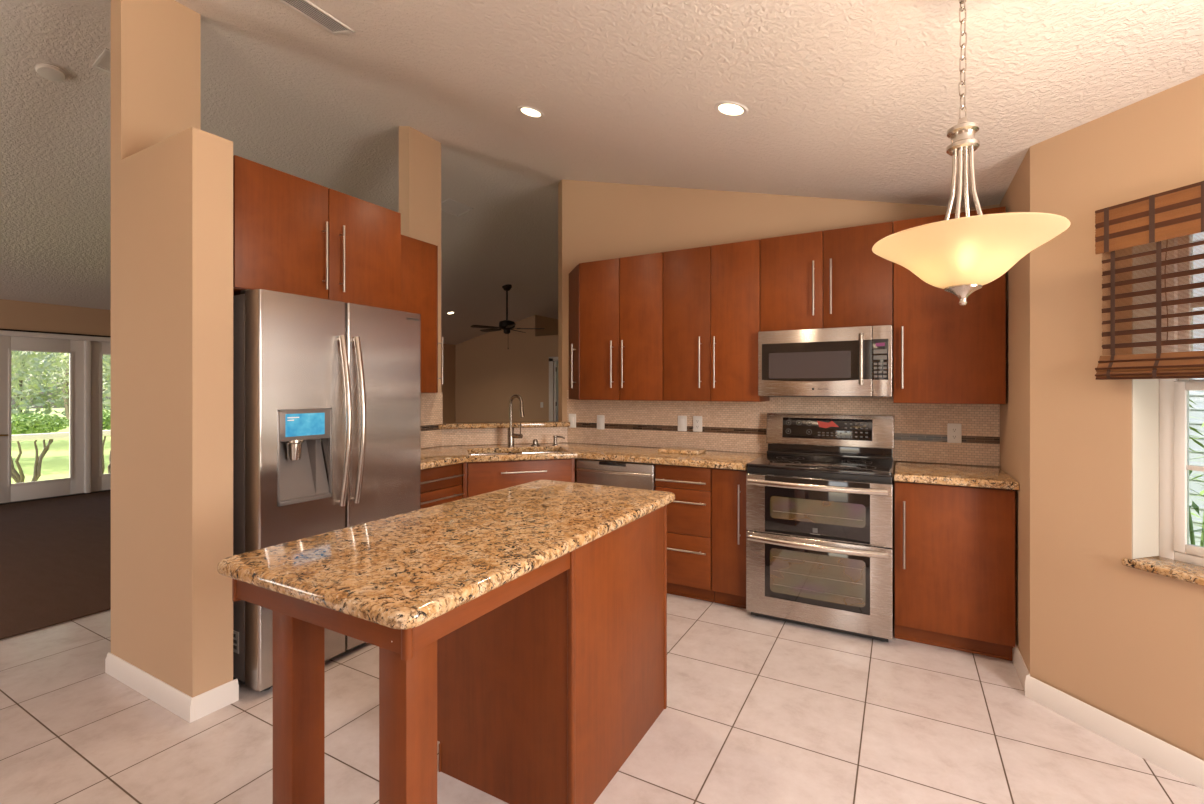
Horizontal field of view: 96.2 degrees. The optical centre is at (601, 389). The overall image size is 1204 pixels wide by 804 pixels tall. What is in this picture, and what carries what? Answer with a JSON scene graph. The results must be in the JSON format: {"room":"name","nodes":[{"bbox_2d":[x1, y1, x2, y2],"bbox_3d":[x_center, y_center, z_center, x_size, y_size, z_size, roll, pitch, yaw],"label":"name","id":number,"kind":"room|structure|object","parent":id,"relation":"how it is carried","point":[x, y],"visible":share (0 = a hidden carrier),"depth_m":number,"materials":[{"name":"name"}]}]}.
{"room":"kitchen","nodes":[
{"label":"kitchen","id":0,"kind":"room"},
{"bbox_2d":[0,299,454,422],"bbox_3d":[-6.562,0.060,7.361,0.120,2.600,12.500,0,0,29],"label":"wall","id":1,"kind":"structure","parent":0,"point":[16,315],"depth_m":6.87,"materials":[{"name":"beige paint"}]},
{"bbox_2d":[0,336,83,502],"bbox_3d":[-6.941,0.350,6.628,0.109,1.980,0.880,0,0,29],"label":"door","id":2,"kind":"structure","parent":1,"relation":"in","point":[9,492],"depth_m":6.68,"materials":[{"name":"white"}]},
{"bbox_2d":[0,330,110,492],"bbox_3d":[-6.749,0.324,6.990,0.112,2.048,3.570,0,0,29],"label":"door frame","id":3,"kind":"structure","parent":1,"relation":"attached to","point":[87,340],"depth_m":7.00,"materials":[{"name":"white wood"}]},
{"bbox_2d":[0,329,110,336],"bbox_3d":[-6.697,-0.710,6.961,0.029,0.016,3.830,0,0,29],"label":"curtain rod","id":4,"kind":"object","parent":1,"relation":"attached to","point":[0,329],"visible":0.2,"depth_m":6.71,"materials":[{"name":"black metal"}]},
{"bbox_2d":[91,341,110,491],"bbox_3d":[-6.512,0.350,7.456,0.055,1.980,0.885,0,0,29],"label":"door","id":5,"kind":"structure","parent":1,"relation":"in","point":[100,481],"depth_m":7.13,"materials":[{"name":"white wood"}]},
{"bbox_2d":[111,0,440,697],"bbox_3d":[-1.537,-0.331,3.298,0.780,3.382,2.025,0,0,29],"label":"wall","id":6,"kind":"structure","parent":0,"point":[172,178],"depth_m":2.38,"materials":[{"name":"beige paint"}]},
{"bbox_2d":[105,652,191,720],"bbox_3d":[-2.039,1.314,2.410,0.794,0.092,0.015,0,0,29],"label":"baseboard","id":7,"kind":"structure","parent":6,"relation":"attached to","point":[158,691],"depth_m":2.38,"materials":[{"name":"white paint"}]},
{"bbox_2d":[188,698,193,722],"bbox_3d":[-1.685,1.314,2.214,0.015,0.092,0.015,0,0,29],"label":"baseboard","id":8,"kind":"structure","parent":6,"relation":"attached to","point":[191,705],"depth_m":2.21,"materials":[{"name":"white paint"}]},
{"bbox_2d":[193,679,238,720],"bbox_3d":[-1.640,1.314,2.295,0.015,0.092,0.170,0,0,29],"label":"baseboard","id":9,"kind":"structure","parent":6,"relation":"attached to","point":[208,702],"depth_m":2.29,"materials":[{"name":"white paint"}]},
{"bbox_2d":[233,155,400,310],"bbox_3d":[-1.673,-0.750,2.930,0.670,0.590,0.931,0,0,29],"label":"upper cabinet","id":10,"kind":"object","parent":6,"relation":"attached to","point":[292,234],"visible":0.69,"depth_m":2.69,"materials":[{"name":"brown wood"}]},
{"bbox_2d":[401,235,435,392],"bbox_3d":[-1.450,-0.502,3.670,0.340,1.046,0.537,0,0,29],"label":"upper cabinet","id":11,"kind":"object","parent":6,"relation":"attached to","point":[418,257],"visible":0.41,"depth_m":3.72,"materials":[{"name":"brown wood"}]},
{"bbox_2d":[421,393,442,447],"bbox_3d":[-1.492,0.233,3.931,0.012,0.424,0.885,0,0,29],"label":"backsplash","id":12,"kind":"structure","parent":6,"relation":"attached to","point":[431,403],"depth_m":4.21,"materials":[{"name":"tile"}]},
{"bbox_2d":[436,246,442,392],"bbox_3d":[-1.242,-0.502,4.044,0.339,1.046,0.324,0,0,29],"label":"upper cabinet","id":13,"kind":"object","parent":6,"relation":"attached to","point":[437,343],"visible":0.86,"depth_m":3.83,"materials":[{"name":"brown wood"}]},
{"bbox_2d":[455,315,557,421],"bbox_3d":[-0.238,-0.540,11.570,6.850,3.800,1.000,0,0,29],"label":"wall","id":14,"kind":"structure","parent":0,"point":[488,373],"depth_m":12.08,"materials":[{"name":"beige paint"}]},
{"bbox_2d":[549,357,557,420],"bbox_3d":[-0.478,0.310,11.550,1.070,2.100,0.768,0,0,29],"label":"door","id":15,"kind":"structure","parent":14,"relation":"in","point":[551,359],"depth_m":11.44,"materials":[{"name":"white"}]},
{"bbox_2d":[451,442,567,498],"bbox_3d":[-0.806,0.836,4.517,1.032,1.048,0.120,0,0,-16],"label":"wall","id":16,"kind":"structure","parent":0,"point":[561,442],"depth_m":4.36,"materials":[{"name":"beige paint"}]},
{"bbox_2d":[439,421,569,428],"bbox_3d":[-0.812,0.292,4.533,1.070,0.040,0.245,0,0,-16],"label":"ledge","id":17,"kind":"object","parent":16,"relation":"on","point":[516,424],"visible":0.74,"depth_m":4.43,"materials":[{"name":"beige stone"}]},
{"bbox_2d":[442,427,566,445],"bbox_3d":[-0.789,0.379,4.454,1.030,0.134,0.010,0,0,-16],"label":"backsplash","id":18,"kind":"structure","parent":16,"relation":"attached to","point":[480,436],"depth_m":4.43,"materials":[{"name":"tile"}]},
{"bbox_2d":[0,0,1203,344],"bbox_3d":[-1.385,-1.701,4.973,11.550,1.337,13.650,0,0,29],"label":"ceiling","id":19,"kind":"structure","parent":0,"point":[843,99],"depth_m":2.91,"materials":[{"name":"beige paint"}]},
{"bbox_2d":[34,63,67,80],"bbox_3d":[-3.644,-2.098,3.570,0.151,0.054,0.155,0,0,24],"label":"smoke detector","id":20,"kind":"object","parent":19,"relation":"attached to","point":[51,72],"visible":1,"depth_m":3.55,"materials":[{"name":"white plastic"}]},
{"bbox_2d":[92,48,110,73],"bbox_3d":[-3.234,-2.180,3.649,0.215,0.058,0.260,0,0,29],"label":"ceiling vent","id":21,"kind":"object","parent":19,"relation":"in","point":[103,62],"visible":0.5,"depth_m":3.58,"materials":[{"name":"white metal"}]},
{"bbox_2d":[279,0,354,34],"bbox_3d":[-1.433,-1.769,2.397,0.166,0.047,0.640,0,0,29],"label":"ceiling vent","id":22,"kind":"object","parent":19,"relation":"in","point":[305,8],"visible":1,"depth_m":2.55,"materials":[{"name":"white metal"}]},
{"bbox_2d":[441,198,473,216],"bbox_3d":[-1.762,-2.166,6.423,0.254,0.067,0.400,0,0,29],"label":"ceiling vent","id":23,"kind":"object","parent":19,"relation":"in","point":[450,206],"visible":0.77,"depth_m":6.43,"materials":[{"name":"white metal"}]},
{"bbox_2d":[471,284,544,348],"bbox_3d":[-1.693,-1.280,9.541,1.257,1.139,1.267,0,0,29],"label":"ceiling fan","id":24,"kind":"object","parent":19,"relation":"hanging from","point":[506,325],"visible":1,"depth_m":9.45,"materials":[{"name":"black metal"}]},
{"bbox_2d":[517,106,544,118],"bbox_3d":[-0.421,-1.651,3.206,0.160,0.047,0.164,0,0,33],"label":"recessed light","id":25,"kind":"object","parent":19,"relation":"in","point":[528,111],"visible":1,"depth_m":3.19,"materials":[{"name":"white"}]},
{"bbox_2d":[714,101,747,116],"bbox_3d":[0.621,-1.351,2.596,0.160,0.047,0.164,0,0,33],"label":"recessed light","id":26,"kind":"object","parent":19,"relation":"in","point":[726,108],"visible":1,"depth_m":2.58,"materials":[{"name":"white"}]},
{"bbox_2d":[872,0,1069,305],"bbox_3d":[1.012,-0.692,1.513,0.456,0.912,0.456,0,0,37],"label":"pendant lamp","id":27,"kind":"object","parent":19,"relation":"hanging from","point":[958,256],"visible":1,"depth_m":1.43,"materials":[{"name":"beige glass"}]},
{"bbox_2d":[0,593,1203,803],"bbox_3d":[-1.385,1.410,4.973,11.550,0.100,13.650,0,0,29],"label":"floor","id":28,"kind":"structure","parent":0,"point":[759,710],"depth_m":2.11,"materials":[{"name":"tile"}]},
{"bbox_2d":[0,491,110,639],"bbox_3d":[-4.337,1.354,6.125,4.970,0.012,12.480,0,0,29],"label":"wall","id":29,"kind":"structure","parent":28,"relation":"on","point":[55,553],"depth_m":4.24,"materials":[{"name":"brown paint"}]},
{"bbox_2d":[0,489,110,504],"bbox_3d":[-6.754,1.348,6.993,0.140,0.024,3.430,0,0,29],"label":"threshold","id":30,"kind":"object","parent":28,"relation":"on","point":[109,489],"visible":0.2,"depth_m":6.70,"materials":[{"name":"black"}]},
{"bbox_2d":[233,289,420,691],"bbox_3d":[-1.560,0.454,2.917,0.820,1.812,0.917,0,0,29],"label":"refrigerator","id":31,"kind":"object","parent":28,"relation":"on","point":[327,393],"visible":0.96,"depth_m":2.58,"materials":[{"name":"grey metal"}]},
{"bbox_2d":[233,633,236,649],"bbox_3d":[-1.673,1.146,2.459,0.033,0.068,0.001,0,0,29],"label":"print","id":32,"kind":"object","parent":31,"relation":"attached to","point":[234,634],"depth_m":2.46,"materials":[{"name":"grey"}]},
{"bbox_2d":[421,463,463,508],"bbox_3d":[-1.312,0.924,3.590,0.658,0.872,0.467,0,0,29],"label":"base cabinet","id":33,"kind":"object","parent":28,"relation":"on","point":[439,485],"visible":0.22,"depth_m":3.48,"materials":[{"name":"brown wood"}]},
{"bbox_2d":[232,505,666,803],"bbox_3d":[-0.348,0.920,1.868,0.665,0.878,1.392,0,0,29],"label":"kitchen island","id":34,"kind":"object","parent":28,"relation":"on","point":[539,687],"visible":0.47,"depth_m":1.73,"materials":[{"name":"brown wood"}]},
{"bbox_2d":[217,480,674,629],"bbox_3d":[-0.345,0.462,1.877,0.730,0.038,1.477,0,0,29],"label":"island countertop","id":35,"kind":"structure","parent":34,"relation":"on","point":[408,570],"depth_m":1.50,"materials":[{"name":"beige stone"}]},
{"bbox_2d":[463,458,574,498],"bbox_3d":[-0.647,0.924,4.040,0.778,0.870,0.674,0,0,-16],"label":"base cabinet","id":36,"kind":"object","parent":28,"relation":"on","point":[479,478],"visible":0.17,"depth_m":3.73,"materials":[{"name":"brown wood"}]},
{"bbox_2d":[421,442,765,469],"bbox_3d":[-0.274,0.466,3.659,2.388,0.040,1.608,0,0,29],"label":"countertop","id":37,"kind":"structure","parent":36,"relation":"on","point":[431,457],"depth_m":3.73,"materials":[{"name":"beige stone"}]},
{"bbox_2d":[469,451,557,454],"bbox_3d":[-0.622,0.584,3.985,0.734,0.193,0.414,0,0,-16],"label":"sink","id":38,"kind":"object","parent":37,"relation":"in","point":[556,451],"visible":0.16,"depth_m":4.16,"materials":[{"name":"metal"}]},
{"bbox_2d":[507,394,524,446],"bbox_3d":[-0.660,0.240,4.185,0.201,0.412,0.064,0,0,42],"label":"faucet","id":39,"kind":"object","parent":37,"relation":"on","point":[511,435],"visible":1,"depth_m":4.21,"materials":[{"name":"silver metal"}]},
{"bbox_2d":[530,439,539,445],"bbox_3d":[-0.531,0.418,4.298,0.080,0.056,0.080,0,0,29],"label":"cap","id":40,"kind":"object","parent":37,"relation":"on","point":[535,441],"visible":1,"depth_m":4.28,"materials":[{"name":"silver metal"}]},
{"bbox_2d":[552,435,564,445],"bbox_3d":[-0.348,0.405,4.320,0.112,0.082,0.048,0,0,29],"label":"soap pump","id":41,"kind":"object","parent":37,"relation":"on","point":[554,436],"visible":1,"depth_m":4.32,"materials":[{"name":"silver metal"}]},
{"bbox_2d":[658,447,705,454],"bbox_3d":[0.572,0.434,3.852,0.300,0.024,0.190,0,0,29],"label":"cutting board","id":42,"kind":"object","parent":37,"relation":"on","point":[693,451],"visible":1,"depth_m":3.80,"materials":[{"name":"beige stone"}]},
{"bbox_2d":[576,458,655,489],"bbox_3d":[0.202,0.926,3.939,0.600,0.868,0.616,0,0,29],"label":"dishwasher","id":43,"kind":"object","parent":28,"relation":"on","point":[589,471],"visible":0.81,"depth_m":3.70,"materials":[{"name":"grey metal"}]},
{"bbox_2d":[579,458,655,464],"bbox_3d":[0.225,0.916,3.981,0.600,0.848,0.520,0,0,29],"label":"control panel","id":44,"kind":"object","parent":43,"relation":"in","point":[579,458],"depth_m":3.75,"materials":[{"name":"metal"}]},
{"bbox_2d":[655,464,714,601],"bbox_3d":[0.649,0.924,3.722,0.381,0.872,0.618,0,0,29],"label":"base cabinet","id":45,"kind":"object","parent":28,"relation":"on","point":[689,517],"visible":0.66,"depth_m":3.47,"materials":[{"name":"brown wood"}]},
{"bbox_2d":[712,468,746,608],"bbox_3d":[0.914,0.924,3.575,0.220,0.872,0.618,0,0,29],"label":"base cabinet","id":46,"kind":"object","parent":28,"relation":"on","point":[729,530],"visible":0.62,"depth_m":3.35,"materials":[{"name":"brown wood"}]},
{"bbox_2d":[746,413,893,641],"bbox_3d":[1.330,0.760,3.276,0.774,1.200,0.711,0,0,29],"label":"range","id":47,"kind":"object","parent":28,"relation":"on","point":[819,502],"visible":1,"depth_m":3.06,"materials":[{"name":"grey metal"}]},
{"bbox_2d":[746,454,893,476],"bbox_3d":[1.334,0.451,3.282,0.774,0.024,0.567,0,0,29],"label":"cooktop","id":48,"kind":"object","parent":47,"relation":"in","point":[829,465],"depth_m":3.18,"materials":[{"name":"black"}]},
{"bbox_2d":[894,480,1014,660],"bbox_3d":[1.931,0.924,3.010,0.522,0.872,0.618,0,0,29],"label":"base cabinet","id":49,"kind":"object","parent":28,"relation":"on","point":[954,546],"visible":0.84,"depth_m":2.77,"materials":[{"name":"brown wood"}]},
{"bbox_2d":[894,461,1018,489],"bbox_3d":[1.933,0.466,3.005,0.532,0.040,0.608,0,0,29],"label":"countertop","id":50,"kind":"structure","parent":49,"relation":"on","point":[914,472],"depth_m":2.85,"materials":[{"name":"beige stone"}]},
{"bbox_2d":[558,179,999,604],"bbox_3d":[1.019,-0.250,3.941,3.285,3.220,0.120,0,0,29],"label":"wall","id":51,"kind":"structure","parent":0,"point":[597,221],"depth_m":4.15,"materials":[{"name":"beige paint"}]},
{"bbox_2d":[569,263,579,399],"bbox_3d":[-0.222,-0.453,4.386,0.294,1.060,0.305,0,0,29],"label":"upper cabinet","id":52,"kind":"object","parent":51,"relation":"attached to","point":[574,275],"visible":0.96,"depth_m":4.31,"materials":[{"name":"brown wood"}]},
{"bbox_2d":[580,252,663,400],"bbox_3d":[0.196,-0.453,4.128,0.690,1.060,0.350,0,0,29],"label":"upper cabinet","id":53,"kind":"object","parent":51,"relation":"attached to","point":[621,299],"visible":0.96,"depth_m":4.00,"materials":[{"name":"brown wood"}]},
{"bbox_2d":[663,239,769,401],"bbox_3d":[0.797,-0.453,3.795,0.677,1.060,0.350,0,0,29],"label":"upper cabinet","id":54,"kind":"object","parent":51,"relation":"attached to","point":[712,294],"visible":0.95,"depth_m":3.67,"materials":[{"name":"brown wood"}]},
{"bbox_2d":[567,390,999,465],"bbox_3d":[1.010,0.223,3.869,2.989,0.446,0.012,0,0,29],"label":"backsplash","id":55,"kind":"structure","parent":51,"relation":"attached to","point":[920,429],"depth_m":3.81,"materials":[{"name":"tile"}]},
{"bbox_2d":[569,414,575,427],"bbox_3d":[-0.251,0.260,4.557,0.072,0.117,0.009,0,0,29],"label":"wall plate","id":56,"kind":"object","parent":55,"relation":"attached to","point":[572,417],"visible":1,"depth_m":4.55,"materials":[{"name":"white plastic"}]},
{"bbox_2d":[597,415,604,429],"bbox_3d":[-0.012,0.265,4.424,0.072,0.117,0.009,0,0,29],"label":"wall plate","id":57,"kind":"object","parent":55,"relation":"attached to","point":[600,418],"visible":1,"depth_m":4.42,"materials":[{"name":"white plastic"}]},
{"bbox_2d":[678,416,686,430],"bbox_3d":[0.606,0.253,4.081,0.072,0.117,0.009,0,0,29],"label":"wall plate","id":58,"kind":"object","parent":55,"relation":"attached to","point":[682,420],"visible":1,"depth_m":4.07,"materials":[{"name":"white plastic"}]},
{"bbox_2d":[693,416,701,431],"bbox_3d":[0.713,0.253,4.023,0.072,0.117,0.008,0,0,29],"label":"electrical outlet","id":59,"kind":"object","parent":55,"relation":"attached to","point":[697,420],"visible":1,"depth_m":4.02,"materials":[{"name":"white plastic"}]},
{"bbox_2d":[947,423,961,442],"bbox_3d":[2.117,0.260,3.243,0.072,0.117,0.008,0,0,29],"label":"electrical outlet","id":60,"kind":"object","parent":55,"relation":"attached to","point":[954,431],"visible":1,"depth_m":3.24,"materials":[{"name":"white plastic"}]},
{"bbox_2d":[951,427,957,431],"bbox_3d":[2.116,0.239,3.240,0.033,0.028,0.002,0,0,29],"label":"socket","id":61,"kind":"object","parent":60,"relation":"attached to","point":[953,429],"depth_m":3.24,"materials":[{"name":"grey plastic"}]},
{"bbox_2d":[951,434,957,438],"bbox_3d":[2.116,0.281,3.240,0.033,0.028,0.002,0,0,29],"label":"socket","id":62,"kind":"object","parent":60,"relation":"attached to","point":[953,436],"depth_m":3.24,"materials":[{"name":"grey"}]},
{"bbox_2d":[758,325,892,396],"bbox_3d":[1.404,-0.165,3.404,0.756,0.418,0.423,0,0,29],"label":"microwave","id":63,"kind":"object","parent":51,"relation":"attached to","point":[841,361],"visible":1,"depth_m":3.26,"materials":[{"name":"grey metal"}]},
{"bbox_2d":[761,222,892,330],"bbox_3d":[1.427,-0.679,3.445,0.759,0.607,0.350,0,0,29],"label":"upper cabinet","id":64,"kind":"object","parent":51,"relation":"attached to","point":[834,278],"visible":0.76,"depth_m":3.32,"materials":[{"name":"brown wood"}]},
{"bbox_2d":[893,206,1005,403],"bbox_3d":[1.993,-0.453,3.131,0.530,1.060,0.350,0,0,29],"label":"upper cabinet","id":65,"kind":"object","parent":51,"relation":"attached to","point":[945,351],"visible":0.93,"depth_m":3.02,"materials":[{"name":"brown wood"}]},
{"bbox_2d":[1000,147,1029,672],"bbox_3d":[2.167,0.125,2.749,0.120,2.470,0.850,0,0,29],"label":"wall","id":66,"kind":"structure","parent":0,"point":[1015,414],"depth_m":2.60,"materials":[{"name":"beige paint"}]},
{"bbox_2d":[1012,644,1029,690],"bbox_3d":[1.980,1.314,2.552,0.015,0.092,0.336,0,0,29],"label":"baseboard","id":67,"kind":"structure","parent":66,"relation":"attached to","point":[1019,664],"depth_m":2.55,"materials":[{"name":"white paint"}]},
{"bbox_2d":[1030,74,1203,760],"bbox_3d":[2.296,0.125,1.414,0.200,2.470,2.122,0,0,-16],"label":"wall","id":68,"kind":"structure","parent":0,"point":[1125,642],"depth_m":2.16,"materials":[{"name":"beige paint"}]},
{"bbox_2d":[1025,675,1203,789],"bbox_3d":[2.182,1.314,1.393,0.015,0.092,2.100,0,0,-16],"label":"baseboard","id":69,"kind":"structure","parent":68,"relation":"attached to","point":[1178,762],"depth_m":2.06,"materials":[{"name":"white paint"}]},
{"bbox_2d":[1095,181,1203,379],"bbox_3d":[2.127,-0.372,1.531,0.058,0.664,1.240,0,0,-16],"label":"roman shade","id":70,"kind":"object","parent":68,"relation":"attached to","point":[1178,212],"visible":1,"depth_m":1.95,"materials":[{"name":"brown wood"}]},
{"bbox_2d":[1122,556,1203,585],"bbox_3d":[2.213,0.655,1.562,0.166,0.029,1.092,0,0,-16],"label":"window sill","id":71,"kind":"structure","parent":68,"relation":"attached to","point":[1188,572],"depth_m":1.96,"materials":[{"name":"beige stone"}]},
{"bbox_2d":[1132,234,1203,566],"bbox_3d":[2.246,-0.010,1.571,0.189,1.320,1.048,0,0,-16],"label":"window","id":72,"kind":"structure","parent":68,"relation":"attached to","point":[1161,467],"depth_m":2.05,"materials":[{"name":"white paint"}]},
{"label":"outside","id":73,"kind":"structure","parent":0,"visible":0},
{"bbox_2d":[11,408,110,483],"bbox_3d":[-26.718,1.530,23.414,50.550,0.100,75.000,0,0,29],"label":"garden","id":74,"kind":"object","parent":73,"point":[55,463],"depth_m":12.00,"materials":[{"name":"green plant"}]},
{"bbox_2d":[11,351,43,399],"bbox_3d":[-17.440,-1.946,14.966,3.126,7.040,2.896,0,0,-25],"label":"tree","id":75,"kind":"object","parent":74,"relation":"on","point":[26,355],"visible":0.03,"depth_m":15.67,"materials":[{"name":"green plant"}]},
{"bbox_2d":[11,351,60,414],"bbox_3d":[-13.229,-1.532,11.236,2.784,6.227,3.261,0,0,29],"label":"tree","id":76,"kind":"object","parent":74,"relation":"on","point":[16,364],"visible":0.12,"depth_m":11.88,"materials":[{"name":"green plant"}]},
{"bbox_2d":[11,412,68,482],"bbox_3d":[-9.018,0.924,8.467,0.836,1.156,1.027,0,0,29],"label":"shrub","id":77,"kind":"object","parent":74,"relation":"on","point":[33,423],"visible":0.88,"depth_m":8.43,"materials":[{"name":"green plant"}]},
{"bbox_2d":[11,351,110,415],"bbox_3d":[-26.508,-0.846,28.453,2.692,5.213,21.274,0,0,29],"label":"tree","id":78,"kind":"object","parent":74,"relation":"on","point":[37,400],"visible":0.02,"depth_m":26.45,"materials":[{"name":"green plant"}]},
{"bbox_2d":[11,430,110,441],"bbox_3d":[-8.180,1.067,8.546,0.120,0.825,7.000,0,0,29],"label":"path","id":79,"kind":"structure","parent":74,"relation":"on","point":[60,435],"depth_m":8.10,"materials":[{"name":"white concrete"}]},
{"bbox_2d":[31,352,110,405],"bbox_3d":[-18.029,-2.388,19.030,2.807,7.937,3.256,0,0,29],"label":"tree","id":80,"kind":"object","parent":74,"relation":"on","point":[54,371],"visible":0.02,"depth_m":18.54,"materials":[{"name":"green plant"}]},
{"bbox_2d":[34,352,110,418],"bbox_3d":[-22.985,-3.210,23.504,2.763,9.593,3.298,0,0,29],"label":"tree","id":81,"kind":"object","parent":74,"relation":"on","point":[53,359],"visible":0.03,"depth_m":23.20,"materials":[{"name":"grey plant"}]},
{"bbox_2d":[58,353,110,410],"bbox_3d":[-13.686,-1.976,15.515,2.761,7.102,3.270,0,0,29],"label":"tree","id":82,"kind":"object","parent":74,"relation":"on","point":[108,365],"visible":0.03,"depth_m":14.85,"materials":[{"name":"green plant"}]},
{"bbox_2d":[67,410,110,473],"bbox_3d":[-8.696,0.924,9.460,0.821,1.154,1.024,0,0,29],"label":"shrub","id":83,"kind":"object","parent":74,"relation":"on","point":[106,415],"visible":0.18,"depth_m":9.35,"materials":[{"name":"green plant"}]},
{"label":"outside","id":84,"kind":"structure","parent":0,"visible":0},
{"bbox_3d":[25.095,1.530,3.223,39.250,0.100,50.000,0,0,29],"label":"ground","id":85,"kind":"structure","parent":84,"visible":0},
{"bbox_2d":[1189,232,1203,545],"bbox_3d":[6.205,-0.083,2.510,0.042,3.125,8.000,0,0,-16],"label":"wall","id":86,"kind":"structure","parent":85,"relation":"on","point":[1196,396],"depth_m":4.97,"materials":[{"name":"grey paint"}]},
{"bbox_2d":[1189,402,1203,544],"bbox_3d":[3.233,0.343,2.828,0.824,2.299,0.872,0,0,-36],"label":"bamboo plant","id":87,"kind":"object","parent":85,"relation":"on","point":[1191,530],"visible":0.08,"depth_m":2.91,"materials":[{"name":"green plant"}]},
{"bbox_2d":[1189,391,1203,546],"bbox_3d":[4.017,0.283,3.526,0.813,2.419,1.031,0,0,29],"label":"bamboo plant","id":88,"kind":"object","parent":85,"relation":"on","point":[1201,492],"visible":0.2,"depth_m":3.46,"materials":[{"name":"green plant"}]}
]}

